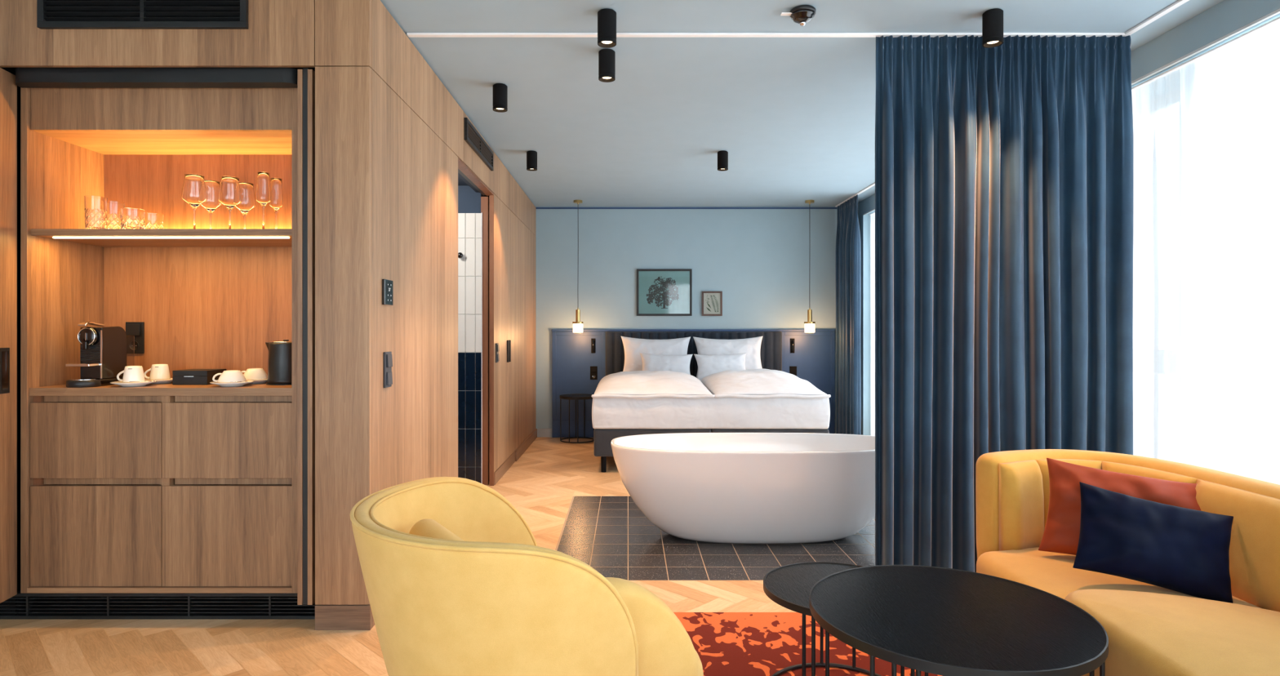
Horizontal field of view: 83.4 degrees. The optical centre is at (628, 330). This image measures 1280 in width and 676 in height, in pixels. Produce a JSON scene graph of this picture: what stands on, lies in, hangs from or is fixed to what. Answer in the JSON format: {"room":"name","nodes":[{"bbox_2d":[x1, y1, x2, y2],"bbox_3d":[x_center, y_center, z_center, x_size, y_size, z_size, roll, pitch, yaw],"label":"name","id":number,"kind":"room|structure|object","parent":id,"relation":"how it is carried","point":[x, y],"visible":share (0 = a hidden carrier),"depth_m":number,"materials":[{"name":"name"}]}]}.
{"room":"hotel room","nodes":[
{"label":"hotel room","id":0,"kind":"room"},
{"bbox_2d":[0,0,372,604],"bbox_3d":[-2.237,-0.147,3.010,2.317,2.582,0.030,0,0,0],"label":"wall","id":1,"kind":"structure","parent":0,"point":[343,94],"depth_m":2.99,"materials":[{"name":"brown wood"}]},
{"bbox_2d":[36,0,248,28],"bbox_3d":[-2.015,-1.337,2.987,0.866,0.165,0.026,0,0,0],"label":"air vent","id":2,"kind":"object","parent":1,"relation":"in","point":[51,14],"visible":1,"depth_m":2.98,"materials":[{"name":"black metal"}]},
{"bbox_2d":[15,66,297,87],"bbox_3d":[-2.010,-1.080,3.070,1.220,0.064,0.070,0,0,0],"label":"door track","id":3,"kind":"object","parent":1,"relation":"attached to","point":[25,77],"visible":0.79,"depth_m":3.04,"materials":[{"name":"black metal"}]},
{"bbox_2d":[0,67,17,603],"bbox_3d":[-2.593,0.021,2.800,0.026,2.233,0.595,0,0,-9],"label":"door","id":4,"kind":"structure","parent":3,"relation":"hanging from","point":[8,88],"depth_m":3.04,"materials":[{"name":"brown wood"}]},
{"bbox_2d":[297,68,315,604],"bbox_3d":[-1.355,0.026,3.281,0.062,2.252,0.538,0,0,0],"label":"door","id":5,"kind":"structure","parent":3,"relation":"hanging from","point":[305,77],"depth_m":3.01,"materials":[{"name":"brown wood"}]},
{"bbox_2d":[315,604,373,630],"bbox_3d":[-1.190,1.199,3.009,0.231,0.102,0.032,0,0,0],"label":"baseboard","id":6,"kind":"structure","parent":1,"relation":"attached to","point":[327,617],"depth_m":2.99,"materials":[{"name":"brown wood"}]},
{"bbox_2d":[0,0,536,614],"bbox_3d":[-2.234,-0.100,5.718,2.312,2.700,5.383,0,0,0],"label":"wall","id":7,"kind":"structure","parent":0,"point":[415,173],"depth_m":3.64,"materials":[{"name":"brown wood"}]},
{"bbox_2d":[382,279,392,305],"bbox_3d":[-1.070,-0.169,3.200,0.014,0.113,0.110,0,0,0],"label":"control panel","id":8,"kind":"object","parent":7,"relation":"attached to","point":[387,285],"visible":1,"depth_m":3.18,"materials":[{"name":"black plastic"}]},
{"bbox_2d":[383,351,392,387],"bbox_3d":[-1.068,0.175,3.205,0.018,0.158,0.085,0,0,0],"label":"light switch","id":9,"kind":"object","parent":7,"relation":"attached to","point":[388,359],"visible":1,"depth_m":3.18,"materials":[{"name":"plastic"}]},
{"bbox_2d":[464,117,493,170],"bbox_3d":[-1.071,-1.327,5.186,0.026,0.147,0.924,0,0,0],"label":"air vent","id":10,"kind":"object","parent":7,"relation":"in","point":[473,139],"visible":1,"depth_m":5.10,"materials":[{"name":"black metal"}]},
{"bbox_2d":[481,212,482,484],"bbox_3d":[-1.180,0.150,5.801,0.005,2.200,0.017,0,0,0],"label":"trim","id":11,"kind":"structure","parent":7,"relation":"attached to","point":[482,212],"depth_m":5.79,"materials":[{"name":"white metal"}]},
{"bbox_2d":[495,342,499,362],"bbox_3d":[-1.068,0.185,5.885,0.018,0.158,0.085,0,0,0],"label":"light switch","id":12,"kind":"object","parent":7,"relation":"attached to","point":[497,348],"visible":1,"depth_m":5.86,"materials":[{"name":"plastic"}]},
{"bbox_2d":[0,437,795,675],"bbox_3d":[-0.200,1.250,2.905,6.400,0.001,11.010,0,0,0],"label":"floor","id":13,"kind":"structure","parent":0,"point":[27,651],"depth_m":2.96,"materials":[{"name":"brown wood"}]},
{"bbox_2d":[0,591,315,619],"bbox_3d":[-2.350,1.194,3.135,2.080,0.111,0.059,0,0,0],"label":"floor vent","id":14,"kind":"object","parent":13,"relation":"in","point":[31,606],"visible":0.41,"depth_m":3.11,"materials":[{"name":"black metal"}]},
{"bbox_2d":[20,87,297,593],"bbox_3d":[-2.010,0.029,3.346,1.236,2.218,0.477,0,0,0],"label":"tall cabinet","id":15,"kind":"object","parent":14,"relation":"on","point":[150,488],"visible":0.78,"depth_m":3.12,"materials":[{"name":"brown wood"}]},
{"bbox_2d":[84,195,107,228],"bbox_3d":[-2.370,-0.517,3.200,0.084,0.150,0.084,0,0,0],"label":"tumbler","id":16,"kind":"object","parent":15,"relation":"on","point":[95,206],"visible":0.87,"depth_m":3.17,"materials":[{"name":"clear glass"}]},
{"bbox_2d":[106,200,124,228],"bbox_3d":[-2.383,-0.517,3.330,0.084,0.150,0.084,0,0,0],"label":"tumbler","id":17,"kind":"object","parent":15,"relation":"on","point":[113,217],"visible":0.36,"depth_m":3.30,"materials":[{"name":"clear glass"}]},
{"bbox_2d":[120,208,145,228],"bbox_3d":[-2.206,-0.490,3.200,0.092,0.095,0.092,0,0,-31],"label":"tumbler","id":18,"kind":"object","parent":15,"relation":"on","point":[131,218],"visible":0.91,"depth_m":3.16,"materials":[{"name":"clear glass"}]},
{"bbox_2d":[125,321,144,353],"bbox_3d":[-2.443,0.037,3.555,0.088,0.156,0.018,0,0,0],"label":"power socket","id":19,"kind":"object","parent":15,"relation":"attached to","point":[136,329],"visible":0.91,"depth_m":3.56,"materials":[{"name":"black plastic"}]},
{"bbox_2d":[128,341,138,350],"bbox_3d":[-2.443,0.076,3.553,0.047,0.047,0.003,0,0,0],"label":"socket","id":20,"kind":"object","parent":19,"relation":"attached to","point":[131,343],"depth_m":3.55,"materials":[{"name":"black plastic"}]},
{"bbox_2d":[144,213,164,228],"bbox_3d":[-2.205,-0.490,3.330,0.092,0.095,0.092,0,0,31],"label":"tumbler","id":21,"kind":"object","parent":15,"relation":"on","point":[152,220],"visible":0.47,"depth_m":3.30,"materials":[{"name":"clear glass"}]},
{"bbox_2d":[29,382,291,395],"bbox_3d":[-2.027,0.268,3.342,1.145,0.035,0.445,0,0,0],"label":"countertop","id":22,"kind":"structure","parent":15,"relation":"on","point":[150,389],"depth_m":3.12,"materials":[{"name":"brown wood"}]},
{"bbox_2d":[65,321,134,387],"bbox_3d":[-2.412,0.105,3.276,0.130,0.288,0.307,0,0,0],"label":"coffee machine","id":23,"kind":"object","parent":22,"relation":"on","point":[103,350],"visible":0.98,"depth_m":3.21,"materials":[{"name":"black plastic"}]},
{"bbox_2d":[71,378,97,380],"bbox_3d":[-2.412,0.218,3.188,0.090,0.003,0.090,0,0,0],"label":"drip tray","id":24,"kind":"object","parent":23,"relation":"on","point":[73,379],"depth_m":3.18,"materials":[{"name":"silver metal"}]},
{"bbox_2d":[110,380,156,386],"bbox_3d":[-2.212,0.240,3.215,0.174,0.020,0.174,0,0,0],"label":"saucer","id":25,"kind":"object","parent":22,"relation":"on","point":[122,384],"visible":0.91,"depth_m":3.18,"materials":[{"name":"white ceramic"}]},
{"bbox_2d":[116,365,144,382],"bbox_3d":[-2.222,0.195,3.221,0.107,0.070,0.083,0,0,31],"label":"coffee cup","id":26,"kind":"object","parent":25,"relation":"on","point":[131,373],"visible":0.99,"depth_m":3.19,"materials":[{"name":"white ceramic"}]},
{"bbox_2d":[144,377,172,383],"bbox_3d":[-2.205,0.240,3.385,0.170,0.020,0.170,0,0,0],"label":"saucer","id":27,"kind":"object","parent":22,"relation":"on","point":[168,380],"visible":0.56,"depth_m":3.35,"materials":[{"name":"white ceramic"}]},
{"bbox_2d":[143,364,170,379],"bbox_3d":[-2.215,0.195,3.391,0.107,0.070,0.083,0,0,31],"label":"coffee cup","id":28,"kind":"object","parent":27,"relation":"on","point":[157,371],"visible":0.99,"depth_m":3.36,"materials":[{"name":"white ceramic"}]},
{"bbox_2d":[172,368,226,384],"bbox_3d":[-2.005,0.217,3.364,0.159,0.065,0.162,0,0,0],"label":"box","id":29,"kind":"object","parent":22,"relation":"on","point":[188,376],"visible":0.85,"depth_m":3.29,"materials":[{"name":"black metal"}]},
{"bbox_2d":[209,380,253,386],"bbox_3d":[-1.772,0.240,3.215,0.174,0.020,0.174,0,0,0],"label":"saucer","id":30,"kind":"object","parent":22,"relation":"on","point":[233,384],"visible":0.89,"depth_m":3.17,"materials":[{"name":"white ceramic"}]},
{"bbox_2d":[212,369,246,382],"bbox_3d":[-1.776,0.206,3.219,0.126,0.051,0.115,0,0,39],"label":"cup","id":31,"kind":"object","parent":30,"relation":"on","point":[232,375],"visible":1,"depth_m":3.18,"materials":[{"name":"white ceramic"}]},
{"bbox_2d":[246,378,267,383],"bbox_3d":[-1.757,0.240,3.385,0.170,0.020,0.170,0,0,0],"label":"saucer","id":32,"kind":"object","parent":22,"relation":"on","point":[255,381],"visible":0.44,"depth_m":3.35,"materials":[{"name":"white ceramic"}]},
{"bbox_2d":[241,368,267,379],"bbox_3d":[-1.762,0.206,3.389,0.126,0.051,0.115,0,0,39],"label":"cup","id":33,"kind":"object","parent":32,"relation":"on","point":[251,373],"visible":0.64,"depth_m":3.35,"materials":[{"name":"white ceramic"}]},
{"bbox_2d":[265,339,291,385],"bbox_3d":[-1.580,0.146,3.346,0.189,0.206,0.168,0,0,-38],"label":"kettle","id":34,"kind":"object","parent":22,"relation":"on","point":[279,367],"visible":0.54,"depth_m":3.27,"materials":[{"name":"black paint"}]},
{"bbox_2d":[31,228,291,247],"bbox_3d":[-2.027,-0.427,3.348,1.145,0.029,0.435,0,0,0],"label":"shelf","id":35,"kind":"object","parent":15,"relation":"attached to","point":[77,237],"depth_m":3.18,"materials":[{"name":"brown wood"}]},
{"bbox_2d":[181,173,207,228],"bbox_3d":[-1.943,-0.568,3.220,0.100,0.251,0.100,0,0,0],"label":"wine glass","id":36,"kind":"object","parent":15,"relation":"on","point":[193,189],"visible":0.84,"depth_m":3.19,"materials":[{"name":"clear glass"}]},
{"bbox_2d":[200,179,222,228],"bbox_3d":[-1.943,-0.568,3.345,0.100,0.251,0.100,0,0,0],"label":"wine glass","id":37,"kind":"object","parent":15,"relation":"on","point":[212,187],"visible":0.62,"depth_m":3.32,"materials":[{"name":"clear glass"}]},
{"bbox_2d":[217,176,241,228],"bbox_3d":[-1.784,-0.563,3.220,0.092,0.241,0.092,0,0,0],"label":"wine glass","id":38,"kind":"object","parent":15,"relation":"on","point":[229,191],"visible":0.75,"depth_m":3.19,"materials":[{"name":"clear glass"}]},
{"bbox_2d":[235,182,256,228],"bbox_3d":[-1.784,-0.563,3.345,0.092,0.241,0.092,0,0,0],"label":"wine glass","id":39,"kind":"object","parent":15,"relation":"on","point":[247,193],"visible":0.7,"depth_m":3.32,"materials":[{"name":"clear glass"}]},
{"bbox_2d":[256,171,271,228],"bbox_3d":[-1.634,-0.574,3.220,0.066,0.263,0.066,0,0,0],"label":"wine glass","id":40,"kind":"object","parent":15,"relation":"on","point":[263,193],"visible":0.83,"depth_m":3.20,"materials":[{"name":"clear glass"}]},
{"bbox_2d":[269,177,283,228],"bbox_3d":[-1.638,-0.574,3.345,0.066,0.263,0.066,0,0,0],"label":"wine glass","id":41,"kind":"object","parent":15,"relation":"on","point":[276,184],"visible":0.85,"depth_m":3.33,"materials":[{"name":"clear glass"}]},
{"bbox_2d":[559,393,594,443],"bbox_3d":[-0.575,0.993,8.140,0.400,0.512,0.400,0,0,0],"label":"side table","id":42,"kind":"object","parent":13,"relation":"on","point":[575,397],"visible":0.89,"depth_m":8.05,"materials":[{"name":"black metal"}]},
{"bbox_2d":[591,331,830,472],"bbox_3d":[0.730,0.633,7.307,2.101,1.234,2.099,0,0,0],"label":"bed","id":43,"kind":"object","parent":13,"relation":"on","point":[612,418],"visible":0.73,"depth_m":6.27,"materials":[{"name":"grey fabric"}]},
{"bbox_2d":[591,370,714,398],"bbox_3d":[0.220,0.498,6.997,1.083,0.190,1.508,0,0,0],"label":"duvet","id":44,"kind":"object","parent":43,"relation":"on","point":[637,384],"visible":1,"depth_m":6.47,"materials":[{"name":"white fabric"}]},
{"bbox_2d":[621,336,690,371],"bbox_3d":[0.312,0.315,8.074,0.800,0.499,0.253,0,0,0],"label":"pillow","id":45,"kind":"object","parent":43,"relation":"on","point":[633,347],"visible":0.47,"depth_m":8.04,"materials":[{"name":"white fabric"}]},
{"bbox_2d":[640,352,692,374],"bbox_3d":[0.415,0.405,7.840,0.595,0.317,0.203,0,0,0],"label":"pillow","id":46,"kind":"object","parent":43,"relation":"on","point":[651,362],"visible":0.61,"depth_m":7.80,"materials":[{"name":"white fabric"}]},
{"bbox_2d":[693,352,746,380],"bbox_3d":[1.020,0.405,7.839,0.594,0.316,0.198,0,0,0],"label":"pillow","id":47,"kind":"object","parent":43,"relation":"on","point":[708,365],"visible":0.72,"depth_m":7.79,"materials":[{"name":"white fabric"}]},
{"bbox_2d":[693,336,762,377],"bbox_3d":[1.138,0.315,8.073,0.795,0.499,0.249,0,0,-1],"label":"pillow","id":48,"kind":"object","parent":43,"relation":"on","point":[752,346],"visible":0.5,"depth_m":8.05,"materials":[{"name":"white fabric"}]},
{"bbox_2d":[700,368,831,398],"bbox_3d":[1.257,0.490,6.997,1.026,0.206,1.508,0,0,0],"label":"duvet","id":49,"kind":"object","parent":43,"relation":"on","point":[762,383],"visible":0.99,"depth_m":6.49,"materials":[{"name":"white fabric"}]},
{"bbox_2d":[673,612,941,675],"bbox_3d":[0.915,1.243,2.078,2.670,0.012,2.155,0,0,0],"label":"rug","id":50,"kind":"object","parent":13,"relation":"on","point":[725,643],"visible":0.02,"depth_m":2.81,"materials":[{"name":"carpet"}]},
{"bbox_2d":[349,476,703,675],"bbox_3d":[-0.272,0.844,1.942,0.899,0.786,0.858,0,0,-33],"label":"armchair","id":51,"kind":"object","parent":50,"relation":"on","point":[494,602],"visible":1,"depth_m":1.58,"materials":[{"name":"yellow fabric"}]},
{"bbox_2d":[408,519,464,541],"bbox_3d":[-0.494,0.582,1.914,0.230,0.127,0.094,0,0,44],"label":"cushion","id":52,"kind":"object","parent":51,"relation":"on","point":[430,528],"visible":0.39,"depth_m":1.92,"materials":[{"name":"yellow fabric"}]},
{"bbox_2d":[763,561,915,675],"bbox_3d":[0.704,1.045,2.408,0.494,0.381,0.494,0,0,0],"label":"coffee table","id":53,"kind":"object","parent":50,"relation":"on","point":[789,586],"visible":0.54,"depth_m":2.47,"materials":[{"name":"black wood"}]},
{"bbox_2d":[808,564,1108,675],"bbox_3d":[0.918,1.017,2.065,0.770,0.437,0.770,0,0,0],"label":"coffee table","id":54,"kind":"object","parent":50,"relation":"on","point":[942,621],"visible":1,"depth_m":1.98,"materials":[{"name":"black wood"}]},
{"bbox_2d":[975,448,1279,675],"bbox_3d":[1.723,0.867,1.938,0.856,0.738,2.241,0,0,0],"label":"sofa","id":55,"kind":"object","parent":50,"relation":"on","point":[1151,630],"visible":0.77,"depth_m":2.28,"materials":[{"name":"yellow fabric"}]},
{"bbox_2d":[999,459,1044,551],"bbox_3d":[1.569,0.708,2.849,0.207,0.364,0.077,0,0,-25],"label":"cushion","id":56,"kind":"object","parent":55,"relation":"on","point":[1021,482],"depth_m":2.82,"materials":[{"name":"yellow fabric"}]},
{"bbox_2d":[1035,457,1200,555],"bbox_3d":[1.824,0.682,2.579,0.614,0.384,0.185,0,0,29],"label":"cushion","id":57,"kind":"object","parent":55,"relation":"on","point":[1061,533],"visible":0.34,"depth_m":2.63,"materials":[{"name":"orange fabric"}]},
{"bbox_2d":[976,546,1260,608],"bbox_3d":[1.653,0.919,2.401,0.664,0.162,0.946,0,0,0],"label":"seat cushion","id":58,"kind":"object","parent":55,"relation":"on","point":[1053,573],"depth_m":2.48,"materials":[{"name":"yellow fabric"}]},
{"bbox_2d":[1102,461,1198,483],"bbox_3d":[1.956,0.708,2.716,0.085,0.364,0.366,0,0,-16],"label":"cushion","id":59,"kind":"object","parent":55,"relation":"on","point":[1143,468],"depth_m":2.72,"materials":[{"name":"yellow fabric"}]},
{"bbox_2d":[1072,481,1233,603],"bbox_3d":[1.712,0.692,2.347,0.491,0.345,0.180,0,0,15],"label":"cushion","id":60,"kind":"object","parent":55,"relation":"on","point":[1184,550],"visible":1,"depth_m":2.30,"materials":[{"name":"blue fabric"}]},
{"bbox_2d":[1064,589,1279,675],"bbox_3d":[1.650,0.895,1.638,0.670,0.210,1.306,0,0,0],"label":"seat cushion","id":61,"kind":"object","parent":55,"relation":"on","point":[1158,633],"depth_m":1.93,"materials":[{"name":"yellow fabric"}]},
{"bbox_2d":[1195,479,1279,612],"bbox_3d":[1.993,0.708,2.326,0.078,0.364,0.434,0,0,0],"label":"cushion","id":62,"kind":"object","parent":55,"relation":"on","point":[1255,540],"depth_m":2.28,"materials":[{"name":"yellow fabric"}]},
{"bbox_2d":[457,176,467,185],"bbox_3d":[-2.075,-1.210,4.805,1.810,0.080,2.270,0,0,0],"label":"ceiling","id":63,"kind":"structure","parent":0,"point":[460,182],"depth_m":5.69,"materials":[{"name":"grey paint"}]},
{"bbox_2d":[457,213,481,483],"bbox_3d":[-2.047,0.151,5.803,1.736,2.197,0.013,0,0,0],"label":"wall","id":64,"kind":"structure","parent":0,"point":[469,224],"depth_m":5.80,"materials":[{"name":"white tile"}]},
{"bbox_2d":[457,252,462,257],"bbox_3d":[-1.347,-0.601,5.769,0.048,0.048,0.052,0,0,0],"label":"robe hook","id":65,"kind":"object","parent":64,"relation":"attached to","point":[460,254],"visible":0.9,"depth_m":5.75,"materials":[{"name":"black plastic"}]},
{"bbox_2d":[457,185,484,213],"bbox_3d":[-2.085,0.040,4.805,1.790,2.420,2.270,0,0,0],"label":"wall","id":66,"kind":"structure","parent":0,"point":[468,201],"depth_m":5.81,"materials":[{"name":"blue paint"}]},
{"bbox_2d":[457,172,479,192],"bbox_3d":[-1.205,-1.142,5.005,0.050,0.054,1.610,0,0,0],"label":"trim","id":67,"kind":"structure","parent":66,"relation":"attached to","point":[460,175],"depth_m":5.45,"materials":[{"name":"blue paint"}]},
{"bbox_2d":[457,168,485,195],"bbox_3d":[-1.155,-1.095,5.180,0.030,0.014,1.240,0,0,0],"label":"door frame","id":68,"kind":"structure","parent":66,"relation":"attached to","point":[460,172],"depth_m":5.26,"materials":[{"name":"black metal"}]},
{"bbox_2d":[457,157,494,485],"bbox_3d":[-1.133,0.075,5.195,0.110,2.350,1.270,0,0,0],"label":"door frame","id":69,"kind":"structure","parent":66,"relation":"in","point":[486,202],"depth_m":5.80,"materials":[{"name":"brown wood"}]},
{"bbox_2d":[535,206,836,433],"bbox_3d":[0.925,-0.100,8.470,4.350,2.700,0.120,0,0,0],"label":"wall","id":70,"kind":"structure","parent":0,"point":[762,262],"depth_m":8.41,"materials":[{"name":"blue paint"}]},
{"bbox_2d":[537,428,551,437],"bbox_3d":[-0.982,1.200,8.403,0.191,0.100,0.014,0,0,0],"label":"baseboard","id":71,"kind":"structure","parent":70,"relation":"attached to","point":[541,433],"depth_m":8.39,"materials":[{"name":"paint"}]},
{"bbox_2d":[636,268,692,315],"bbox_3d":[0.422,-0.443,8.397,0.645,0.547,0.024,0,0,0],"label":"framed picture","id":72,"kind":"object","parent":70,"relation":"attached to","point":[660,291],"visible":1,"depth_m":8.40,"materials":[{"name":"black paper"}]},
{"bbox_2d":[646,276,679,306],"bbox_3d":[0.404,-0.449,8.399,0.387,0.362,0.001,0,0,0],"label":"print","id":73,"kind":"object","parent":72,"relation":"attached to","point":[661,291],"depth_m":8.40,"materials":[{"name":"green paper"}]},
{"bbox_2d":[535,207,836,208],"bbox_3d":[0.770,-1.429,8.404,3.696,0.018,0.012,0,0,0],"label":"trim","id":74,"kind":"structure","parent":70,"relation":"attached to","point":[535,207],"depth_m":8.40,"materials":[{"name":"blue paint"}]},
{"bbox_2d":[551,328,835,437],"bbox_3d":[0.760,0.619,8.384,3.300,1.262,0.051,0,0,0],"label":"panelling","id":75,"kind":"object","parent":70,"relation":"attached to","point":[813,357],"visible":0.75,"depth_m":8.38,"materials":[{"name":"blue paint"}]},
{"bbox_2d":[591,338,595,352],"bbox_3d":[-0.405,0.180,8.360,0.048,0.170,0.038,0,0,0],"label":"light","id":76,"kind":"object","parent":75,"relation":"attached to","point":[593,340],"visible":1,"depth_m":8.37,"materials":[{"name":"black plastic"}]},
{"bbox_2d":[590,366,597,379],"bbox_3d":[-0.400,0.497,8.370,0.082,0.155,0.018,0,0,0],"label":"power socket","id":77,"kind":"object","parent":75,"relation":"attached to","point":[593,370],"visible":1,"depth_m":8.37,"materials":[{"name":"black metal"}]},
{"bbox_2d":[790,338,794,352],"bbox_3d":[1.915,0.180,8.360,0.048,0.170,0.038,0,0,0],"label":"light","id":78,"kind":"object","parent":75,"relation":"attached to","point":[792,340],"visible":1,"depth_m":8.37,"materials":[{"name":"black plastic"}]},
{"bbox_2d":[789,366,796,376],"bbox_3d":[1.925,0.497,8.370,0.082,0.155,0.018,0,0,0],"label":"power socket","id":79,"kind":"object","parent":75,"relation":"attached to","point":[793,370],"visible":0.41,"depth_m":8.37,"materials":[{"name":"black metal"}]},
{"bbox_2d":[702,291,722,315],"bbox_3d":[0.981,-0.312,8.397,0.238,0.287,0.024,0,0,0],"label":"framed picture","id":80,"kind":"object","parent":70,"relation":"attached to","point":[712,301],"visible":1,"depth_m":8.40,"materials":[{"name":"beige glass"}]},
{"bbox_2d":[706,294,719,311],"bbox_3d":[0.984,-0.313,8.399,0.166,0.202,0.001,0,0,0],"label":"print","id":81,"kind":"object","parent":80,"relation":"attached to","point":[707,295],"depth_m":8.40},
{"bbox_2d":[835,182,875,206],"bbox_3d":[2.431,-1.444,5.954,0.032,0.012,4.852,0,0,0],"label":"trim","id":82,"kind":"structure","parent":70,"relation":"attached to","point":[873,184],"depth_m":7.52,"materials":[{"name":"white metal"}]},
{"bbox_2d":[835,194,861,434],"bbox_3d":[2.433,-0.099,7.975,0.111,2.675,0.755,0,0,-1],"label":"curtain","id":83,"kind":"object","parent":82,"relation":"hanging from","point":[848,245],"visible":0.95,"depth_m":7.82,"materials":[{"name":"blue fabric"}]},
{"bbox_2d":[556,496,875,580],"bbox_3d":[1.107,1.249,4.499,3.020,0.001,1.817,0,0,0],"label":"floor","id":84,"kind":"structure","parent":0,"point":[603,555],"depth_m":4.07,"materials":[{"name":"grey tile"}]},
{"bbox_2d":[610,432,875,543],"bbox_3d":[0.797,0.965,4.395,1.806,0.569,0.776,0,0,0],"label":"bathtub","id":85,"kind":"object","parent":84,"relation":"on","point":[711,487],"visible":0.89,"depth_m":4.10,"materials":[{"name":"white ceramic"}]},
{"bbox_2d":[380,0,1223,206],"bbox_3d":[-0.160,-1.525,2.945,6.520,0.150,11.130,0,0,0],"label":"ceiling","id":86,"kind":"structure","parent":0,"point":[793,117],"depth_m":4.22,"materials":[{"name":"paint"}]},
{"bbox_2d":[493,83,507,112],"bbox_3d":[-0.757,-1.376,4.250,0.086,0.147,0.086,0,0,0],"label":"ceiling spotlight","id":87,"kind":"object","parent":86,"relation":"attached to","point":[500,90],"visible":1,"depth_m":4.21,"materials":[{"name":"black metal"}]},
{"bbox_2d":[526,150,537,170],"bbox_3d":[-0.780,-1.376,5.830,0.086,0.147,0.086,0,0,0],"label":"ceiling spotlight","id":88,"kind":"object","parent":86,"relation":"attached to","point":[531,156],"visible":1,"depth_m":5.79,"materials":[{"name":"black metal"}]},
{"bbox_2d":[572,200,583,333],"bbox_3d":[-0.560,-0.707,8.030,0.122,1.485,0.122,0,0,31],"label":"pendant lamp","id":89,"kind":"object","parent":86,"relation":"hanging from","point":[577,325],"visible":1,"depth_m":7.99,"materials":[{"name":"gold metal"}]},
{"bbox_2d":[597,8,616,48],"bbox_3d":[-0.096,-1.376,3.270,0.086,0.147,0.086,0,0,0],"label":"ceiling spotlight","id":90,"kind":"object","parent":86,"relation":"attached to","point":[606,17],"visible":1,"depth_m":3.23,"materials":[{"name":"black metal"}]},
{"bbox_2d":[598,48,615,82],"bbox_3d":[-0.110,-1.376,3.730,0.086,0.147,0.086,0,0,0],"label":"ceiling spotlight","id":91,"kind":"object","parent":86,"relation":"attached to","point":[606,56],"visible":1,"depth_m":3.70,"materials":[{"name":"black metal"}]},
{"bbox_2d":[717,150,728,170],"bbox_3d":[0.768,-1.376,5.830,0.086,0.147,0.086,0,0,0],"label":"ceiling spotlight","id":92,"kind":"object","parent":86,"relation":"attached to","point":[722,156],"visible":1,"depth_m":5.79,"materials":[{"name":"black metal"}]},
{"bbox_2d":[406,32,1131,37],"bbox_3d":[0.686,-1.444,3.511,3.527,0.012,0.032,0,0,0],"label":"curtain rail","id":93,"kind":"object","parent":86,"relation":"attached to","point":[409,34],"depth_m":3.50,"materials":[{"name":"white metal"}]},
{"bbox_2d":[875,34,1133,572],"bbox_3d":[1.833,-0.100,3.516,1.246,2.675,0.126,0,0,-1],"label":"curtain","id":94,"kind":"object","parent":93,"relation":"hanging from","point":[1004,173],"visible":0.88,"depth_m":3.49,"materials":[{"name":"blue fabric"}]},
{"bbox_2d":[780,4,816,26],"bbox_3d":[0.770,-1.414,3.250,0.156,0.071,0.116,0,0,0],"label":"smoke detector","id":95,"kind":"object","parent":86,"relation":"attached to","point":[801,15],"visible":1,"depth_m":3.22,"materials":[{"name":"black metal"}]},
{"bbox_2d":[804,200,815,333],"bbox_3d":[2.030,-0.707,8.030,0.122,1.485,0.122,0,0,31],"label":"pendant lamp","id":96,"kind":"object","parent":86,"relation":"hanging from","point":[809,326],"visible":1,"depth_m":8.00,"materials":[{"name":"gold metal"}]},
{"bbox_2d":[982,8,1003,48],"bbox_3d":[1.660,-1.376,3.270,0.086,0.147,0.086,0,0,0],"label":"ceiling spotlight","id":97,"kind":"object","parent":86,"relation":"attached to","point":[992,19],"visible":1,"depth_m":3.24,"materials":[{"name":"black metal"}]},
{"bbox_2d":[1124,0,1189,34],"bbox_3d":[2.431,-1.444,0.472,0.032,0.012,6.044,0,0,0],"label":"trim","id":98,"kind":"structure","parent":86,"relation":"attached to","point":[1179,2],"depth_m":3.30,"materials":[{"name":"white metal"}]},
{"bbox_2d":[857,0,1279,435],"bbox_3d":[2.859,-0.100,2.895,0.482,2.700,11.030,0,0,0],"label":"wall","id":99,"kind":"structure","parent":0,"point":[1226,16],"depth_m":3.51,"materials":[{"name":"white paint"}]},
{"bbox_2d":[862,8,1279,215],"bbox_3d":[2.627,-1.288,2.700,0.017,0.012,10.600,0,0,0],"label":"trim","id":100,"kind":"structure","parent":99,"relation":"attached to","point":[1277,11],"depth_m":3.25,"materials":[{"name":"paint"}]},
{"bbox_2d":[868,16,1279,215],"bbox_3d":[2.672,-1.276,2.820,0.028,0.009,10.240,0,0,0],"label":"rail","id":101,"kind":"object","parent":99,"relation":"attached to","point":[1266,24],"visible":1,"depth_m":3.29,"materials":[{"name":"white metal"}]},
{"bbox_2d":[870,213,875,435],"bbox_3d":[2.672,-0.016,5.965,0.070,2.508,3.930,0,0,0],"label":"sheer curtain","id":102,"kind":"object","parent":101,"relation":"hanging from","point":[873,215],"visible":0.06,"depth_m":7.78,"materials":[{"name":"white fabric"}]},
{"bbox_2d":[1131,20,1279,484],"bbox_3d":[2.675,-0.016,0.890,0.083,2.508,6.180,0,0,0],"label":"sheer curtain","id":103,"kind":"object","parent":101,"relation":"hanging from","point":[1206,131],"visible":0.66,"depth_m":3.30,"materials":[{"name":"white fabric"}]},
{"bbox_3d":[-1.404,-0.100,7.180,0.592,2.700,2.459,0,0,0],"label":"wall","id":104,"kind":"structure","parent":0,"visible":0},
{"bbox_2d":[494,428,537,484],"bbox_3d":[-1.080,1.200,7.104,0.036,0.100,2.609,0,0,0],"label":"baseboard","id":105,"kind":"structure","parent":104,"relation":"attached to","point":[503,468],"depth_m":6.82,"materials":[{"name":"brown wood"}]},
{"bbox_2d":[499,200,536,466],"bbox_3d":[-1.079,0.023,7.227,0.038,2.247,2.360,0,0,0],"label":"wardrobe","id":106,"kind":"object","parent":104,"relation":"attached to","point":[517,243],"visible":0.98,"depth_m":6.93,"materials":[{"name":"brown wood"}]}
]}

